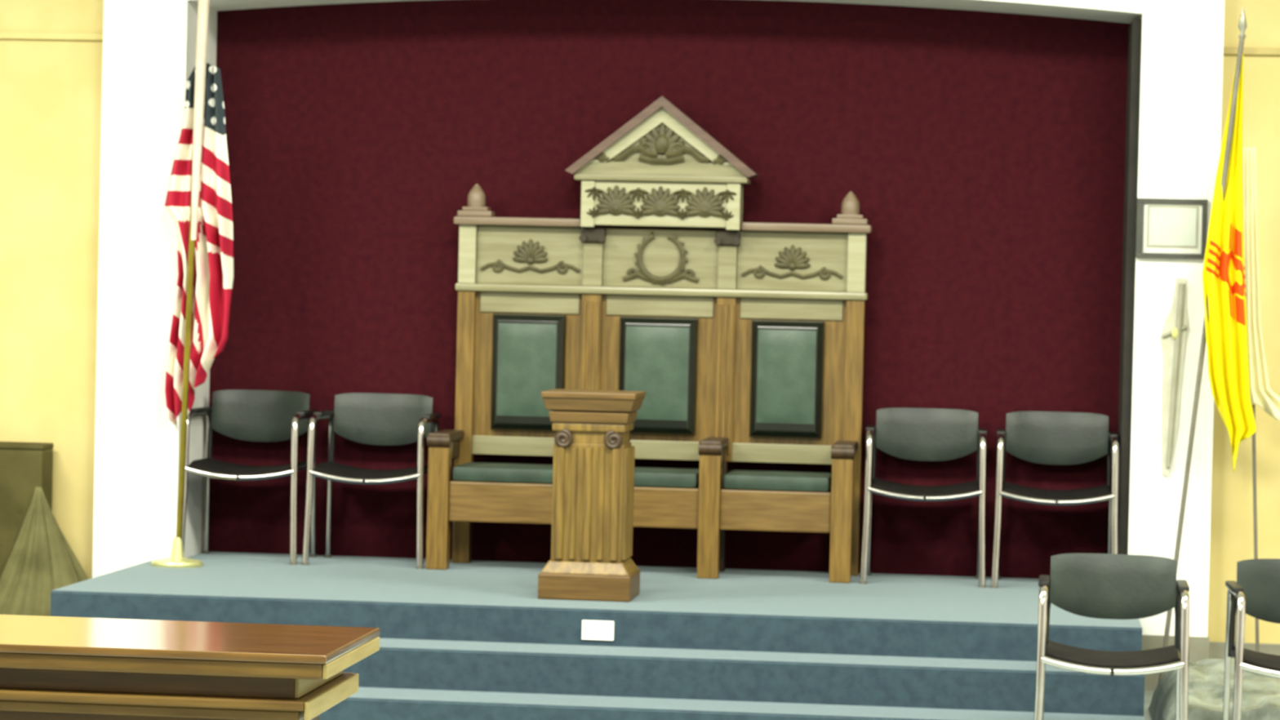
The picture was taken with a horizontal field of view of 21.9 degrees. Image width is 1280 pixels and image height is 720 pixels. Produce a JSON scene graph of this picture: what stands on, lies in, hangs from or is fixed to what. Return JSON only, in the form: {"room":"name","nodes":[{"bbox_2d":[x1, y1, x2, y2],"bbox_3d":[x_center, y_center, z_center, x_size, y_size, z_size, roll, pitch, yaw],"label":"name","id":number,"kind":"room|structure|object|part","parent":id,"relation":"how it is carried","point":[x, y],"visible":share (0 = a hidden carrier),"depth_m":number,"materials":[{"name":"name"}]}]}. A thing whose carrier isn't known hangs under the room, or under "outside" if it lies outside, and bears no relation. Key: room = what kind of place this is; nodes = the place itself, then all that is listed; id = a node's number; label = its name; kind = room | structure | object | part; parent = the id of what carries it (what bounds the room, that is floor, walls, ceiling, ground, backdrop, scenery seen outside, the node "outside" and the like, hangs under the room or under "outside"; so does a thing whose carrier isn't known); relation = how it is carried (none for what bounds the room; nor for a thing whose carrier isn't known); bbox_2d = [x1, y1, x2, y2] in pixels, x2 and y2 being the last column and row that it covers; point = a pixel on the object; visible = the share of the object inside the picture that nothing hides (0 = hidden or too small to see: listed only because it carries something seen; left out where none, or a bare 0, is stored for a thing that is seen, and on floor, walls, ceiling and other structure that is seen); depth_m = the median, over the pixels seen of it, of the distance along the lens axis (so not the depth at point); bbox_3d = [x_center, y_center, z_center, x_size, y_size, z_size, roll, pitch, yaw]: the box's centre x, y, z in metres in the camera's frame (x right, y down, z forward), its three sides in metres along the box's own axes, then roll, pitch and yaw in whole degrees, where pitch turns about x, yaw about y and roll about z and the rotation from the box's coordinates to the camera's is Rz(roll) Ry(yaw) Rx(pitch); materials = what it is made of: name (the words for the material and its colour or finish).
{"room":"masonic lodge room","nodes":[
{"label":"masonic lodge room","id":0,"kind":"room"},
{"bbox_2d":[0,0,103,578],"bbox_3d":[-4.098,-0.839,15.165,3.440,4.200,0.150,1,1,6],"label":"wall","id":1,"kind":"structure","parent":0,"point":[51,91],"depth_m":14.93,"materials":[{"name":"yellow paint"}]},
{"bbox_2d":[0,31,102,39],"bbox_3d":[-4.092,-1.494,15.065,3.440,0.030,0.025,1,1,6],"label":"trim","id":2,"kind":"structure","parent":1,"relation":"attached to","point":[3,35],"depth_m":14.89,"materials":[{"name":"yellow paint"}]},
{"bbox_2d":[92,0,1224,690],"bbox_3d":[0.074,-0.733,14.785,4.940,4.200,0.573,1,1,6],"label":"surround","id":3,"kind":"object","parent":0,"point":[1175,47],"visible":0.59,"depth_m":14.74,"materials":[{"name":"paint"}]},
{"bbox_2d":[1135,198,1208,258],"bbox_3d":[2.287,-0.565,14.250,0.300,0.256,0.028,1,1,6],"label":"framed certificate","id":4,"kind":"object","parent":3,"relation":"attached to","point":[1166,228],"visible":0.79,"depth_m":14.25,"materials":[{"name":"paper"}]},
{"bbox_3d":[2.284,-0.448,14.252,0.300,0.022,0.028,1,1,6],"label":"frame rail","id":5,"kind":"part","parent":4,"relation":"part of","materials":[{"name":"wood"}]},
{"bbox_3d":[2.289,-0.682,14.247,0.300,0.022,0.028,1,1,6],"label":"frame rail","id":6,"kind":"part","parent":4,"relation":"part of","materials":[{"name":"black wood"}]},
{"bbox_2d":[1160,277,1187,476],"bbox_3d":[2.294,0.075,14.256,0.114,0.860,0.037,1,1,6],"label":"wall ornament","id":7,"kind":"object","parent":3,"relation":"attached to","point":[1173,335],"visible":1,"depth_m":14.26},
{"bbox_3d":[2.304,0.065,14.253,0.060,0.791,0.028,1,1,6],"label":"rod","id":8,"kind":"part","parent":7,"relation":"part of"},
{"bbox_2d":[208,0,1130,578],"bbox_3d":[0.127,-0.739,15.120,4.750,4.200,0.100,1,1,6],"label":"wall","id":9,"kind":"structure","parent":0,"point":[982,153],"depth_m":15.05,"materials":[{"name":"red carpet"}]},
{"bbox_2d":[1143,690,1154,719],"bbox_3d":[-0.799,1.565,6.710,12.200,0.100,17.500,1,1,6],"label":"floor","id":10,"kind":"structure","parent":0,"point":[1148,694],"depth_m":13.82,"materials":[{"name":"carpet"}]},
{"bbox_2d":[0,441,88,616],"bbox_3d":[-3.008,0.832,14.783,1.599,0.929,0.346,1,1,6],"label":"upright","id":11,"kind":"object","parent":10,"relation":"on","point":[37,559],"visible":0.72,"depth_m":14.70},
{"bbox_2d":[0,614,380,719],"bbox_3d":[-2.253,1.062,8.727,3.036,0.752,0.710,1,1,6],"label":"altar table","id":12,"kind":"object","parent":10,"relation":"on","point":[52,668],"visible":1,"depth_m":8.32,"materials":[{"name":"brown wood"}]},
{"bbox_3d":[-2.278,0.818,8.725,2.975,0.025,0.650,1,1,6],"label":"moulding","id":13,"kind":"part","parent":12,"relation":"part of","materials":[{"name":"brown wood"}]},
{"bbox_2d":[50,551,1144,719],"bbox_3d":[-0.134,1.175,13.729,4.320,0.420,2.789,1,1,6],"label":"stage platform","id":14,"kind":"object","parent":10,"relation":"on","point":[474,640],"visible":0.69,"depth_m":12.89,"materials":[{"name":"blue carpet"}]},
{"bbox_2d":[151,0,233,568],"bbox_3d":[-1.952,-0.525,14.505,0.320,2.860,0.235,1,1,6],"label":"flag stand","id":15,"kind":"object","parent":14,"relation":"on","point":[198,202],"visible":1,"depth_m":14.54,"materials":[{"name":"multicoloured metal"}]},
{"bbox_2d":[182,389,317,564],"bbox_3d":[-1.763,0.522,14.982,0.549,0.758,0.492,1,1,6],"label":"armchair","id":16,"kind":"object","parent":14,"relation":"on","point":[254,415],"visible":0.92,"depth_m":15.16,"materials":[{"name":"black plastic"}]},
{"bbox_3d":[-2.034,0.564,14.813,0.038,0.668,0.094,2,1,15],"label":"leg","id":17,"kind":"part","parent":16,"relation":"part of","materials":[{"name":"silver metal"}]},
{"bbox_3d":[-2.006,0.561,15.049,0.027,0.664,0.387,1,1,6],"label":"leg","id":18,"kind":"part","parent":16,"relation":"part of","materials":[{"name":"silver metal"}]},
{"bbox_3d":[-1.996,0.227,15.054,0.038,0.021,0.290,1,1,6],"label":"armrest","id":19,"kind":"part","parent":16,"relation":"part of","materials":[{"name":"black plastic"}]},
{"bbox_3d":[-1.788,0.507,14.760,0.503,0.060,0.041,1,1,6],"label":"rail","id":20,"kind":"part","parent":16,"relation":"part of","materials":[{"name":"silver metal"}]},
{"bbox_3d":[-1.763,0.489,14.972,0.456,0.070,0.440,1,1,6],"label":"seat","id":21,"kind":"part","parent":16,"relation":"part of","materials":[{"name":"black fabric"}]},
{"bbox_3d":[-1.734,0.257,15.182,0.452,0.235,0.080,1,1,6],"label":"backrest","id":22,"kind":"part","parent":16,"relation":"part of","materials":[{"name":"black plastic"}]},
{"bbox_3d":[-1.539,0.577,14.758,0.038,0.668,0.094,1,1,-3],"label":"leg","id":23,"kind":"part","parent":16,"relation":"part of","materials":[{"name":"silver metal"}]},
{"bbox_3d":[-1.531,0.488,14.961,0.022,0.022,0.400,1,1,6],"label":"seat rail","id":24,"kind":"part","parent":16,"relation":"part of","materials":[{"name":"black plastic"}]},
{"bbox_3d":[-1.507,0.240,14.999,0.038,0.021,0.290,1,1,6],"label":"armrest","id":25,"kind":"part","parent":16,"relation":"part of","materials":[{"name":"black plastic"}]},
{"bbox_3d":[-1.514,0.574,14.994,0.027,0.664,0.387,1,1,6],"label":"leg","id":26,"kind":"part","parent":16,"relation":"part of","materials":[{"name":"silver metal"}]},
{"bbox_2d":[302,392,440,568],"bbox_3d":[-1.197,0.536,14.919,0.549,0.758,0.492,1,1,6],"label":"armchair","id":27,"kind":"object","parent":14,"relation":"on","point":[372,419],"visible":0.95,"depth_m":15.09,"materials":[{"name":"black plastic"}]},
{"bbox_3d":[-1.468,0.579,14.750,0.038,0.668,0.094,2,1,15],"label":"leg","id":28,"kind":"part","parent":27,"relation":"part of","materials":[{"name":"silver metal"}]},
{"bbox_3d":[-1.430,0.242,14.990,0.038,0.021,0.290,1,1,6],"label":"armrest","id":29,"kind":"part","parent":27,"relation":"part of","materials":[{"name":"black plastic"}]},
{"bbox_3d":[-1.440,0.576,14.986,0.027,0.664,0.387,1,1,6],"label":"leg","id":30,"kind":"part","parent":27,"relation":"part of","materials":[{"name":"silver metal"}]},
{"bbox_3d":[-1.221,0.522,14.696,0.503,0.060,0.041,1,1,6],"label":"rail","id":31,"kind":"part","parent":27,"relation":"part of","materials":[{"name":"silver metal"}]},
{"bbox_3d":[-1.197,0.504,14.909,0.456,0.070,0.440,1,1,6],"label":"seat","id":32,"kind":"part","parent":27,"relation":"part of","materials":[{"name":"black fabric"}]},
{"bbox_3d":[-1.168,0.272,15.119,0.452,0.235,0.080,1,1,6],"label":"backrest","id":33,"kind":"part","parent":27,"relation":"part of","materials":[{"name":"black plastic"}]},
{"bbox_3d":[-0.973,0.591,14.695,0.038,0.668,0.094,1,1,-3],"label":"leg","id":34,"kind":"part","parent":27,"relation":"part of","materials":[{"name":"silver metal"}]},
{"bbox_3d":[-0.965,0.502,14.898,0.022,0.022,0.400,1,1,6],"label":"seat rail","id":35,"kind":"part","parent":27,"relation":"part of","materials":[{"name":"silver metal"}]},
{"bbox_3d":[-0.941,0.255,14.936,0.038,0.021,0.290,1,1,6],"label":"armrest","id":36,"kind":"part","parent":27,"relation":"part of","materials":[{"name":"black plastic"}]},
{"bbox_3d":[-0.947,0.589,14.931,0.027,0.664,0.387,1,1,6],"label":"leg","id":37,"kind":"part","parent":27,"relation":"part of","materials":[{"name":"silver metal"}]},
{"bbox_2d":[537,388,645,602],"bbox_3d":[-0.197,0.547,13.519,0.384,0.840,0.370,1,1,6],"label":"podium","id":38,"kind":"object","parent":14,"relation":"on","point":[593,465],"visible":1,"depth_m":13.37,"materials":[{"name":"brown wood"}]},
{"bbox_3d":[-0.204,0.837,13.525,0.360,0.050,0.344,1,1,6],"label":"moulding","id":39,"kind":"part","parent":38,"relation":"part of","materials":[{"name":"brown wood"}]},
{"bbox_2d":[582,620,613,640],"bbox_3d":[-0.165,1.061,12.998,0.126,0.076,0.004,1,1,6],"label":"card","id":40,"kind":"object","parent":14,"relation":"attached to","point":[591,629],"visible":1,"depth_m":13.00,"materials":[{"name":"white paper"}]},
{"bbox_2d":[426,96,871,583],"bbox_3d":[0.051,-0.115,14.755,1.917,2.125,0.505,1,1,6],"label":"triple throne","id":41,"kind":"object","parent":14,"relation":"on","point":[748,345],"visible":0.98,"depth_m":14.86,"materials":[{"name":"brown wood"}]},
{"bbox_3d":[-0.891,0.644,14.685,0.092,0.565,0.090,1,1,6],"label":"leg","id":42,"kind":"part","parent":41,"relation":"part of","materials":[{"name":"brown wood"}]},
{"bbox_3d":[-0.866,0.339,14.836,0.096,0.040,0.425,1,1,6],"label":"arm","id":43,"kind":"part","parent":41,"relation":"part of","materials":[{"name":"brown wood"}]},
{"bbox_3d":[-0.797,0.303,15.059,0.078,1.235,0.085,1,1,6],"label":"post","id":44,"kind":"part","parent":41,"relation":"part of","materials":[{"name":"brown wood"}]},
{"bbox_2d":[452,462,553,484],"bbox_3d":[-0.576,0.505,14.821,0.475,0.068,0.385,1,1,6],"label":"seat cushion","id":45,"kind":"object","parent":41,"relation":"on","point":[464,473],"depth_m":14.64,"materials":[{"name":"leather"}]},
{"bbox_3d":[-0.549,-0.626,14.996,0.580,0.037,0.120,1,1,6],"label":"cornice","id":46,"kind":"part","parent":41,"relation":"part of","materials":[{"name":"beige wood"}]},
{"bbox_2d":[496,323,556,417],"bbox_3d":[-0.512,0.045,14.937,0.265,0.418,0.018,1,1,6],"label":"cushion","id":47,"kind":"object","parent":41,"relation":"on","point":[526,353],"depth_m":14.93,"materials":[{"name":"green leather"}]},
{"bbox_3d":[-0.498,-0.260,15.009,0.453,0.093,0.016,1,1,6],"label":"head panel","id":48,"kind":"part","parent":41,"relation":"part of","materials":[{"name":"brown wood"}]},
{"bbox_3d":[-0.493,-0.472,15.004,0.493,0.262,0.018,1,1,6],"label":"panel","id":49,"kind":"part","parent":41,"relation":"part of","materials":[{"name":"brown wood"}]},
{"bbox_3d":[-0.222,0.071,14.986,0.088,0.740,0.072,1,1,6],"label":"post","id":50,"kind":"part","parent":41,"relation":"part of","materials":[{"name":"brown wood"}]},
{"bbox_3d":[-0.095,-0.985,14.851,0.390,0.302,0.025,1,1,6],"label":"raking frame","id":51,"kind":"part","parent":41,"relation":"part of","materials":[{"name":"beige wood"}]},
{"bbox_3d":[0.078,0.406,14.967,1.685,0.085,0.045,1,1,6],"label":"rail","id":52,"kind":"part","parent":41,"relation":"part of","materials":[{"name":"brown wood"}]},
{"bbox_2d":[624,325,688,420],"bbox_3d":[0.074,0.060,14.871,0.285,0.418,0.018,1,1,6],"label":"cushion","id":53,"kind":"object","parent":41,"relation":"on","point":[656,357],"depth_m":14.86,"materials":[{"name":"green leather"}]},
{"bbox_3d":[0.089,-0.244,14.944,0.484,0.093,0.016,1,1,6],"label":"head panel","id":54,"kind":"part","parent":41,"relation":"part of","materials":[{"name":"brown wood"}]},
{"bbox_3d":[0.094,-0.457,14.938,0.524,0.262,0.018,1,1,6],"label":"panel","id":55,"kind":"part","parent":41,"relation":"part of","materials":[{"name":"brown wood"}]},
{"bbox_3d":[0.093,-0.308,14.935,1.865,0.035,0.090,1,1,6],"label":"moulding","id":56,"kind":"part","parent":41,"relation":"part of","materials":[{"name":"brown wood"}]},
{"bbox_2d":[634,466,699,488],"bbox_3d":[0.022,0.521,14.754,0.505,0.068,0.385,1,1,6],"label":"seat cushion","id":57,"kind":"object","parent":41,"relation":"on","point":[644,477],"depth_m":14.56,"materials":[{"name":"leather"}]},
{"bbox_3d":[0.292,-0.975,14.807,0.390,0.302,0.025,1,1,6],"label":"raking frame","id":58,"kind":"part","parent":41,"relation":"part of","materials":[{"name":"beige wood"}]},
{"bbox_3d":[0.306,0.675,14.552,0.092,0.565,0.090,1,1,6],"label":"leg","id":59,"kind":"part","parent":41,"relation":"part of","materials":[{"name":"brown wood"}]},
{"bbox_3d":[0.330,0.370,14.702,0.096,0.040,0.425,1,1,6],"label":"arm","id":60,"kind":"part","parent":41,"relation":"part of","materials":[{"name":"brown wood"}]},
{"bbox_3d":[0.347,0.703,14.932,0.080,0.495,0.075,1,1,6],"label":"leg","id":61,"kind":"part","parent":41,"relation":"part of","materials":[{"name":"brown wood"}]},
{"bbox_3d":[0.384,0.087,14.919,0.083,0.740,0.072,1,1,6],"label":"post","id":62,"kind":"part","parent":41,"relation":"part of","materials":[{"name":"brown wood"}]},
{"bbox_2d":[723,470,831,492],"bbox_3d":[0.616,0.536,14.688,0.468,0.068,0.385,1,1,6],"label":"seat cushion","id":63,"kind":"object","parent":41,"relation":"on","point":[734,481],"depth_m":14.51,"materials":[{"name":"leather"}]},
{"bbox_2d":[755,328,816,424],"bbox_3d":[0.653,0.075,14.806,0.259,0.418,0.018,1,1,6],"label":"cushion","id":64,"kind":"object","parent":41,"relation":"on","point":[786,358],"depth_m":14.80,"materials":[{"name":"green leather"}]},
{"bbox_3d":[0.680,-0.229,14.877,0.460,0.093,0.016,1,1,6],"label":"head panel","id":65,"kind":"part","parent":41,"relation":"part of","materials":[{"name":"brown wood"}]},
{"bbox_3d":[0.685,-0.442,14.872,0.500,0.262,0.018,1,1,6],"label":"panel","id":66,"kind":"part","parent":41,"relation":"part of","materials":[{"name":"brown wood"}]},
{"bbox_3d":[0.747,-0.592,14.851,0.580,0.037,0.120,1,1,6],"label":"cornice","id":67,"kind":"part","parent":41,"relation":"part of","materials":[{"name":"beige wood"}]},
{"bbox_3d":[0.882,0.690,14.487,0.092,0.565,0.090,1,1,6],"label":"leg","id":68,"kind":"part","parent":41,"relation":"part of","materials":[{"name":"brown wood"}]},
{"bbox_3d":[0.906,0.385,14.637,0.096,0.040,0.425,1,1,6],"label":"arm","id":69,"kind":"part","parent":41,"relation":"part of","materials":[{"name":"brown wood"}]},
{"bbox_3d":[0.954,0.349,14.863,0.080,1.235,0.085,1,1,6],"label":"post","id":70,"kind":"part","parent":41,"relation":"part of","materials":[{"name":"brown wood"}]},
{"bbox_2d":[859,407,986,587],"bbox_3d":[1.260,0.600,14.644,0.549,0.758,0.492,1,1,5],"label":"armchair","id":71,"kind":"object","parent":14,"relation":"on","point":[925,434],"visible":1,"depth_m":14.81,"materials":[{"name":"black plastic"}]},
{"bbox_3d":[0.993,0.642,14.470,0.038,0.668,0.094,2,1,14],"label":"leg","id":72,"kind":"part","parent":71,"relation":"part of","materials":[{"name":"silver metal"}]},
{"bbox_3d":[1.016,0.639,14.706,0.027,0.664,0.387,1,1,5],"label":"leg","id":73,"kind":"part","parent":71,"relation":"part of","materials":[{"name":"silver metal"}]},
{"bbox_3d":[1.026,0.306,14.710,0.038,0.021,0.290,1,1,5],"label":"armrest","id":74,"kind":"part","parent":71,"relation":"part of","materials":[{"name":"black plastic"}]},
{"bbox_3d":[1.260,0.567,14.633,0.456,0.070,0.440,1,1,5],"label":"seat","id":75,"kind":"part","parent":71,"relation":"part of","materials":[{"name":"black fabric"}]},
{"bbox_3d":[1.240,0.585,14.421,0.503,0.060,0.041,1,1,5],"label":"rail","id":76,"kind":"part","parent":71,"relation":"part of","materials":[{"name":"silver metal"}]},
{"bbox_3d":[1.285,0.335,14.844,0.452,0.235,0.080,1,1,5],"label":"backrest","id":77,"kind":"part","parent":71,"relation":"part of","materials":[{"name":"black plastic"}]},
{"bbox_3d":[1.509,0.652,14.660,0.027,0.664,0.387,1,1,5],"label":"leg","id":78,"kind":"part","parent":71,"relation":"part of","materials":[{"name":"silver metal"}]},
{"bbox_3d":[1.489,0.655,14.424,0.038,0.668,0.094,1,1,-4],"label":"leg","id":79,"kind":"part","parent":71,"relation":"part of","materials":[{"name":"silver metal"}]},
{"bbox_3d":[1.515,0.318,14.665,0.038,0.021,0.290,1,1,5],"label":"armrest","id":80,"kind":"part","parent":71,"relation":"part of","materials":[{"name":"black plastic"}]},
{"bbox_2d":[990,411,1119,588],"bbox_3d":[1.830,0.615,14.580,0.549,0.758,0.492,1,1,6],"label":"armchair","id":81,"kind":"object","parent":14,"relation":"on","point":[1046,437],"visible":0.97,"depth_m":14.74,"materials":[{"name":"black plastic"}]},
{"bbox_3d":[1.557,0.657,14.411,0.043,0.668,0.092,1,1,6],"label":"leg","id":82,"kind":"part","parent":81,"relation":"part of","materials":[{"name":"silver metal"}]},
{"bbox_3d":[1.587,0.654,14.647,0.027,0.664,0.387,1,1,6],"label":"leg","id":83,"kind":"part","parent":81,"relation":"part of","materials":[{"name":"silver metal"}]},
{"bbox_3d":[1.597,0.320,14.651,0.038,0.021,0.290,1,1,6],"label":"armrest","id":84,"kind":"part","parent":81,"relation":"part of","materials":[{"name":"black plastic"}]},
{"bbox_3d":[1.830,0.582,14.570,0.456,0.070,0.440,1,1,6],"label":"seat","id":85,"kind":"part","parent":81,"relation":"part of","materials":[{"name":"black fabric"}]},
{"bbox_3d":[1.806,0.600,14.357,0.503,0.060,0.041,1,1,6],"label":"rail","id":86,"kind":"part","parent":81,"relation":"part of","materials":[{"name":"silver metal"}]},
{"bbox_3d":[1.859,0.350,14.780,0.452,0.235,0.080,1,1,6],"label":"backrest","id":87,"kind":"part","parent":81,"relation":"part of","materials":[{"name":"black plastic"}]},
{"bbox_3d":[2.080,0.667,14.592,0.027,0.664,0.387,1,1,6],"label":"leg","id":88,"kind":"part","parent":81,"relation":"part of","materials":[{"name":"silver metal"}]},
{"bbox_3d":[2.086,0.333,14.597,0.038,0.021,0.290,1,1,6],"label":"armrest","id":89,"kind":"part","parent":81,"relation":"part of","materials":[{"name":"black plastic"}]},
{"bbox_3d":[2.054,0.669,14.356,0.038,0.668,0.094,1,1,-3],"label":"leg","id":90,"kind":"part","parent":81,"relation":"part of","materials":[{"name":"silver metal"}]},
{"bbox_2d":[1033,553,1189,719],"bbox_3d":[1.683,1.089,11.822,0.549,0.758,0.492,2,1,8],"label":"armchair","id":91,"kind":"object","parent":10,"relation":"on","point":[1110,586],"visible":1,"depth_m":11.98,"materials":[{"name":"black plastic"}]},
{"bbox_3d":[1.406,1.130,11.659,0.043,0.668,0.092,2,1,8],"label":"leg","id":92,"kind":"part","parent":91,"relation":"part of","materials":[{"name":"silver metal"}]},
{"bbox_3d":[1.441,1.128,11.894,0.027,0.664,0.387,2,1,8],"label":"leg","id":93,"kind":"part","parent":91,"relation":"part of","materials":[{"name":"silver metal"}]},
{"bbox_3d":[1.452,0.794,11.899,0.038,0.021,0.290,2,1,8],"label":"armrest","id":94,"kind":"part","parent":91,"relation":"part of","materials":[{"name":"black plastic"}]},
{"bbox_3d":[1.455,1.043,11.857,0.022,0.022,0.400,2,1,8],"label":"seat rail","id":95,"kind":"part","parent":91,"relation":"part of","materials":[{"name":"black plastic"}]},
{"bbox_3d":[1.654,1.074,11.600,0.503,0.060,0.041,2,1,8],"label":"rail","id":96,"kind":"part","parent":91,"relation":"part of","materials":[{"name":"silver metal"}]},
{"bbox_3d":[1.683,1.056,11.812,0.456,0.070,0.440,2,1,8],"label":"seat","id":97,"kind":"part","parent":91,"relation":"part of","materials":[{"name":"black fabric"}]},
{"bbox_3d":[1.716,0.824,12.021,0.452,0.235,0.080,2,1,8],"label":"backrest","id":98,"kind":"part","parent":91,"relation":"part of","materials":[{"name":"black plastic"}]},
{"bbox_3d":[1.933,1.141,11.829,0.027,0.664,0.387,2,1,8],"label":"leg","id":99,"kind":"part","parent":91,"relation":"part of","materials":[{"name":"silver metal"}]},
{"bbox_3d":[1.939,0.807,11.834,0.038,0.021,0.290,2,1,8],"label":"armrest","id":100,"kind":"part","parent":91,"relation":"part of","materials":[{"name":"black plastic"}]},
{"bbox_3d":[1.903,1.143,11.593,0.038,0.668,0.094,1,1,-2],"label":"leg","id":101,"kind":"part","parent":91,"relation":"part of","materials":[{"name":"silver metal"}]},
{"bbox_2d":[1158,6,1256,682],"bbox_3d":[2.401,-0.022,13.910,0.385,2.926,0.163,1,1,6],"label":"flag","id":102,"kind":"object","parent":10,"relation":"on","point":[1225,330],"visible":1,"depth_m":13.88,"materials":[{"name":"fabric"}]},
{"bbox_2d":[1148,657,1279,719],"bbox_3d":[2.586,1.335,12.843,1.150,0.255,1.550,1,1,6],"label":"boulder","id":103,"kind":"object","parent":10,"relation":"on","point":[1260,693],"visible":0.68,"depth_m":12.63,"materials":[{"name":"grey stone"}]},
{"bbox_2d":[1222,558,1279,719],"bbox_3d":[2.359,1.106,11.777,0.549,0.758,0.492,1,1,5],"label":"armchair","id":104,"kind":"object","parent":10,"relation":"on","point":[1255,593],"visible":1,"depth_m":11.97,"materials":[{"name":"black plastic"}]},
{"bbox_3d":[2.114,1.145,11.836,0.027,0.664,0.387,1,1,5],"label":"leg","id":105,"kind":"part","parent":104,"relation":"part of","materials":[{"name":"silver metal"}]},
{"bbox_3d":[2.124,0.811,11.841,0.038,0.021,0.290,1,1,5],"label":"armrest","id":106,"kind":"part","parent":104,"relation":"part of","materials":[{"name":"black plastic"}]},
{"bbox_3d":[2.130,1.060,11.800,0.022,0.022,0.400,1,1,5],"label":"seat rail","id":107,"kind":"part","parent":104,"relation":"part of","materials":[{"name":"silver metal"}]},
{"bbox_3d":[2.094,1.148,11.600,0.038,0.668,0.094,2,1,14],"label":"leg","id":108,"kind":"part","parent":104,"relation":"part of","materials":[{"name":"silver metal"}]},
{"bbox_3d":[2.359,1.073,11.766,0.456,0.070,0.440,1,1,5],"label":"seat","id":109,"kind":"part","parent":104,"relation":"part of","materials":[{"name":"black fabric"}]},
{"bbox_3d":[2.382,0.840,11.977,0.452,0.235,0.080,1,1,5],"label":"backrest","id":110,"kind":"part","parent":104,"relation":"part of","materials":[{"name":"black plastic"}]},
{"bbox_3d":[2.341,1.091,11.553,0.503,0.060,0.041,1,1,5],"label":"rail","id":111,"kind":"part","parent":104,"relation":"part of","materials":[{"name":"silver metal"}]},
{"bbox_2d":[1243,146,1279,652],"bbox_3d":[2.654,0.273,14.059,0.260,2.340,0.260,1,1,6],"label":"flag","id":112,"kind":"object","parent":10,"relation":"on","point":[1262,394],"visible":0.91,"depth_m":14.00,"materials":[{"name":"white fabric"}]},
{"bbox_2d":[1207,0,1279,644],"bbox_3d":[4.314,-0.622,14.223,3.625,4.200,0.150,1,1,6],"label":"wall","id":113,"kind":"structure","parent":0,"point":[1232,526],"depth_m":14.34,"materials":[{"name":"yellow paint"}]},
{"bbox_2d":[1208,641,1279,659],"bbox_3d":[4.258,1.373,14.180,3.625,0.210,0.020,1,1,6],"label":"baseboard","id":114,"kind":"structure","parent":113,"relation":"attached to","point":[1216,649],"depth_m":14.36,"materials":[{"name":"beige wood"}]},
{"bbox_2d":[1222,47,1279,55],"bbox_3d":[4.320,-1.290,14.122,3.625,0.030,0.025,1,1,6],"label":"trim","id":115,"kind":"structure","parent":113,"relation":"attached to","point":[1227,51],"depth_m":14.30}
]}

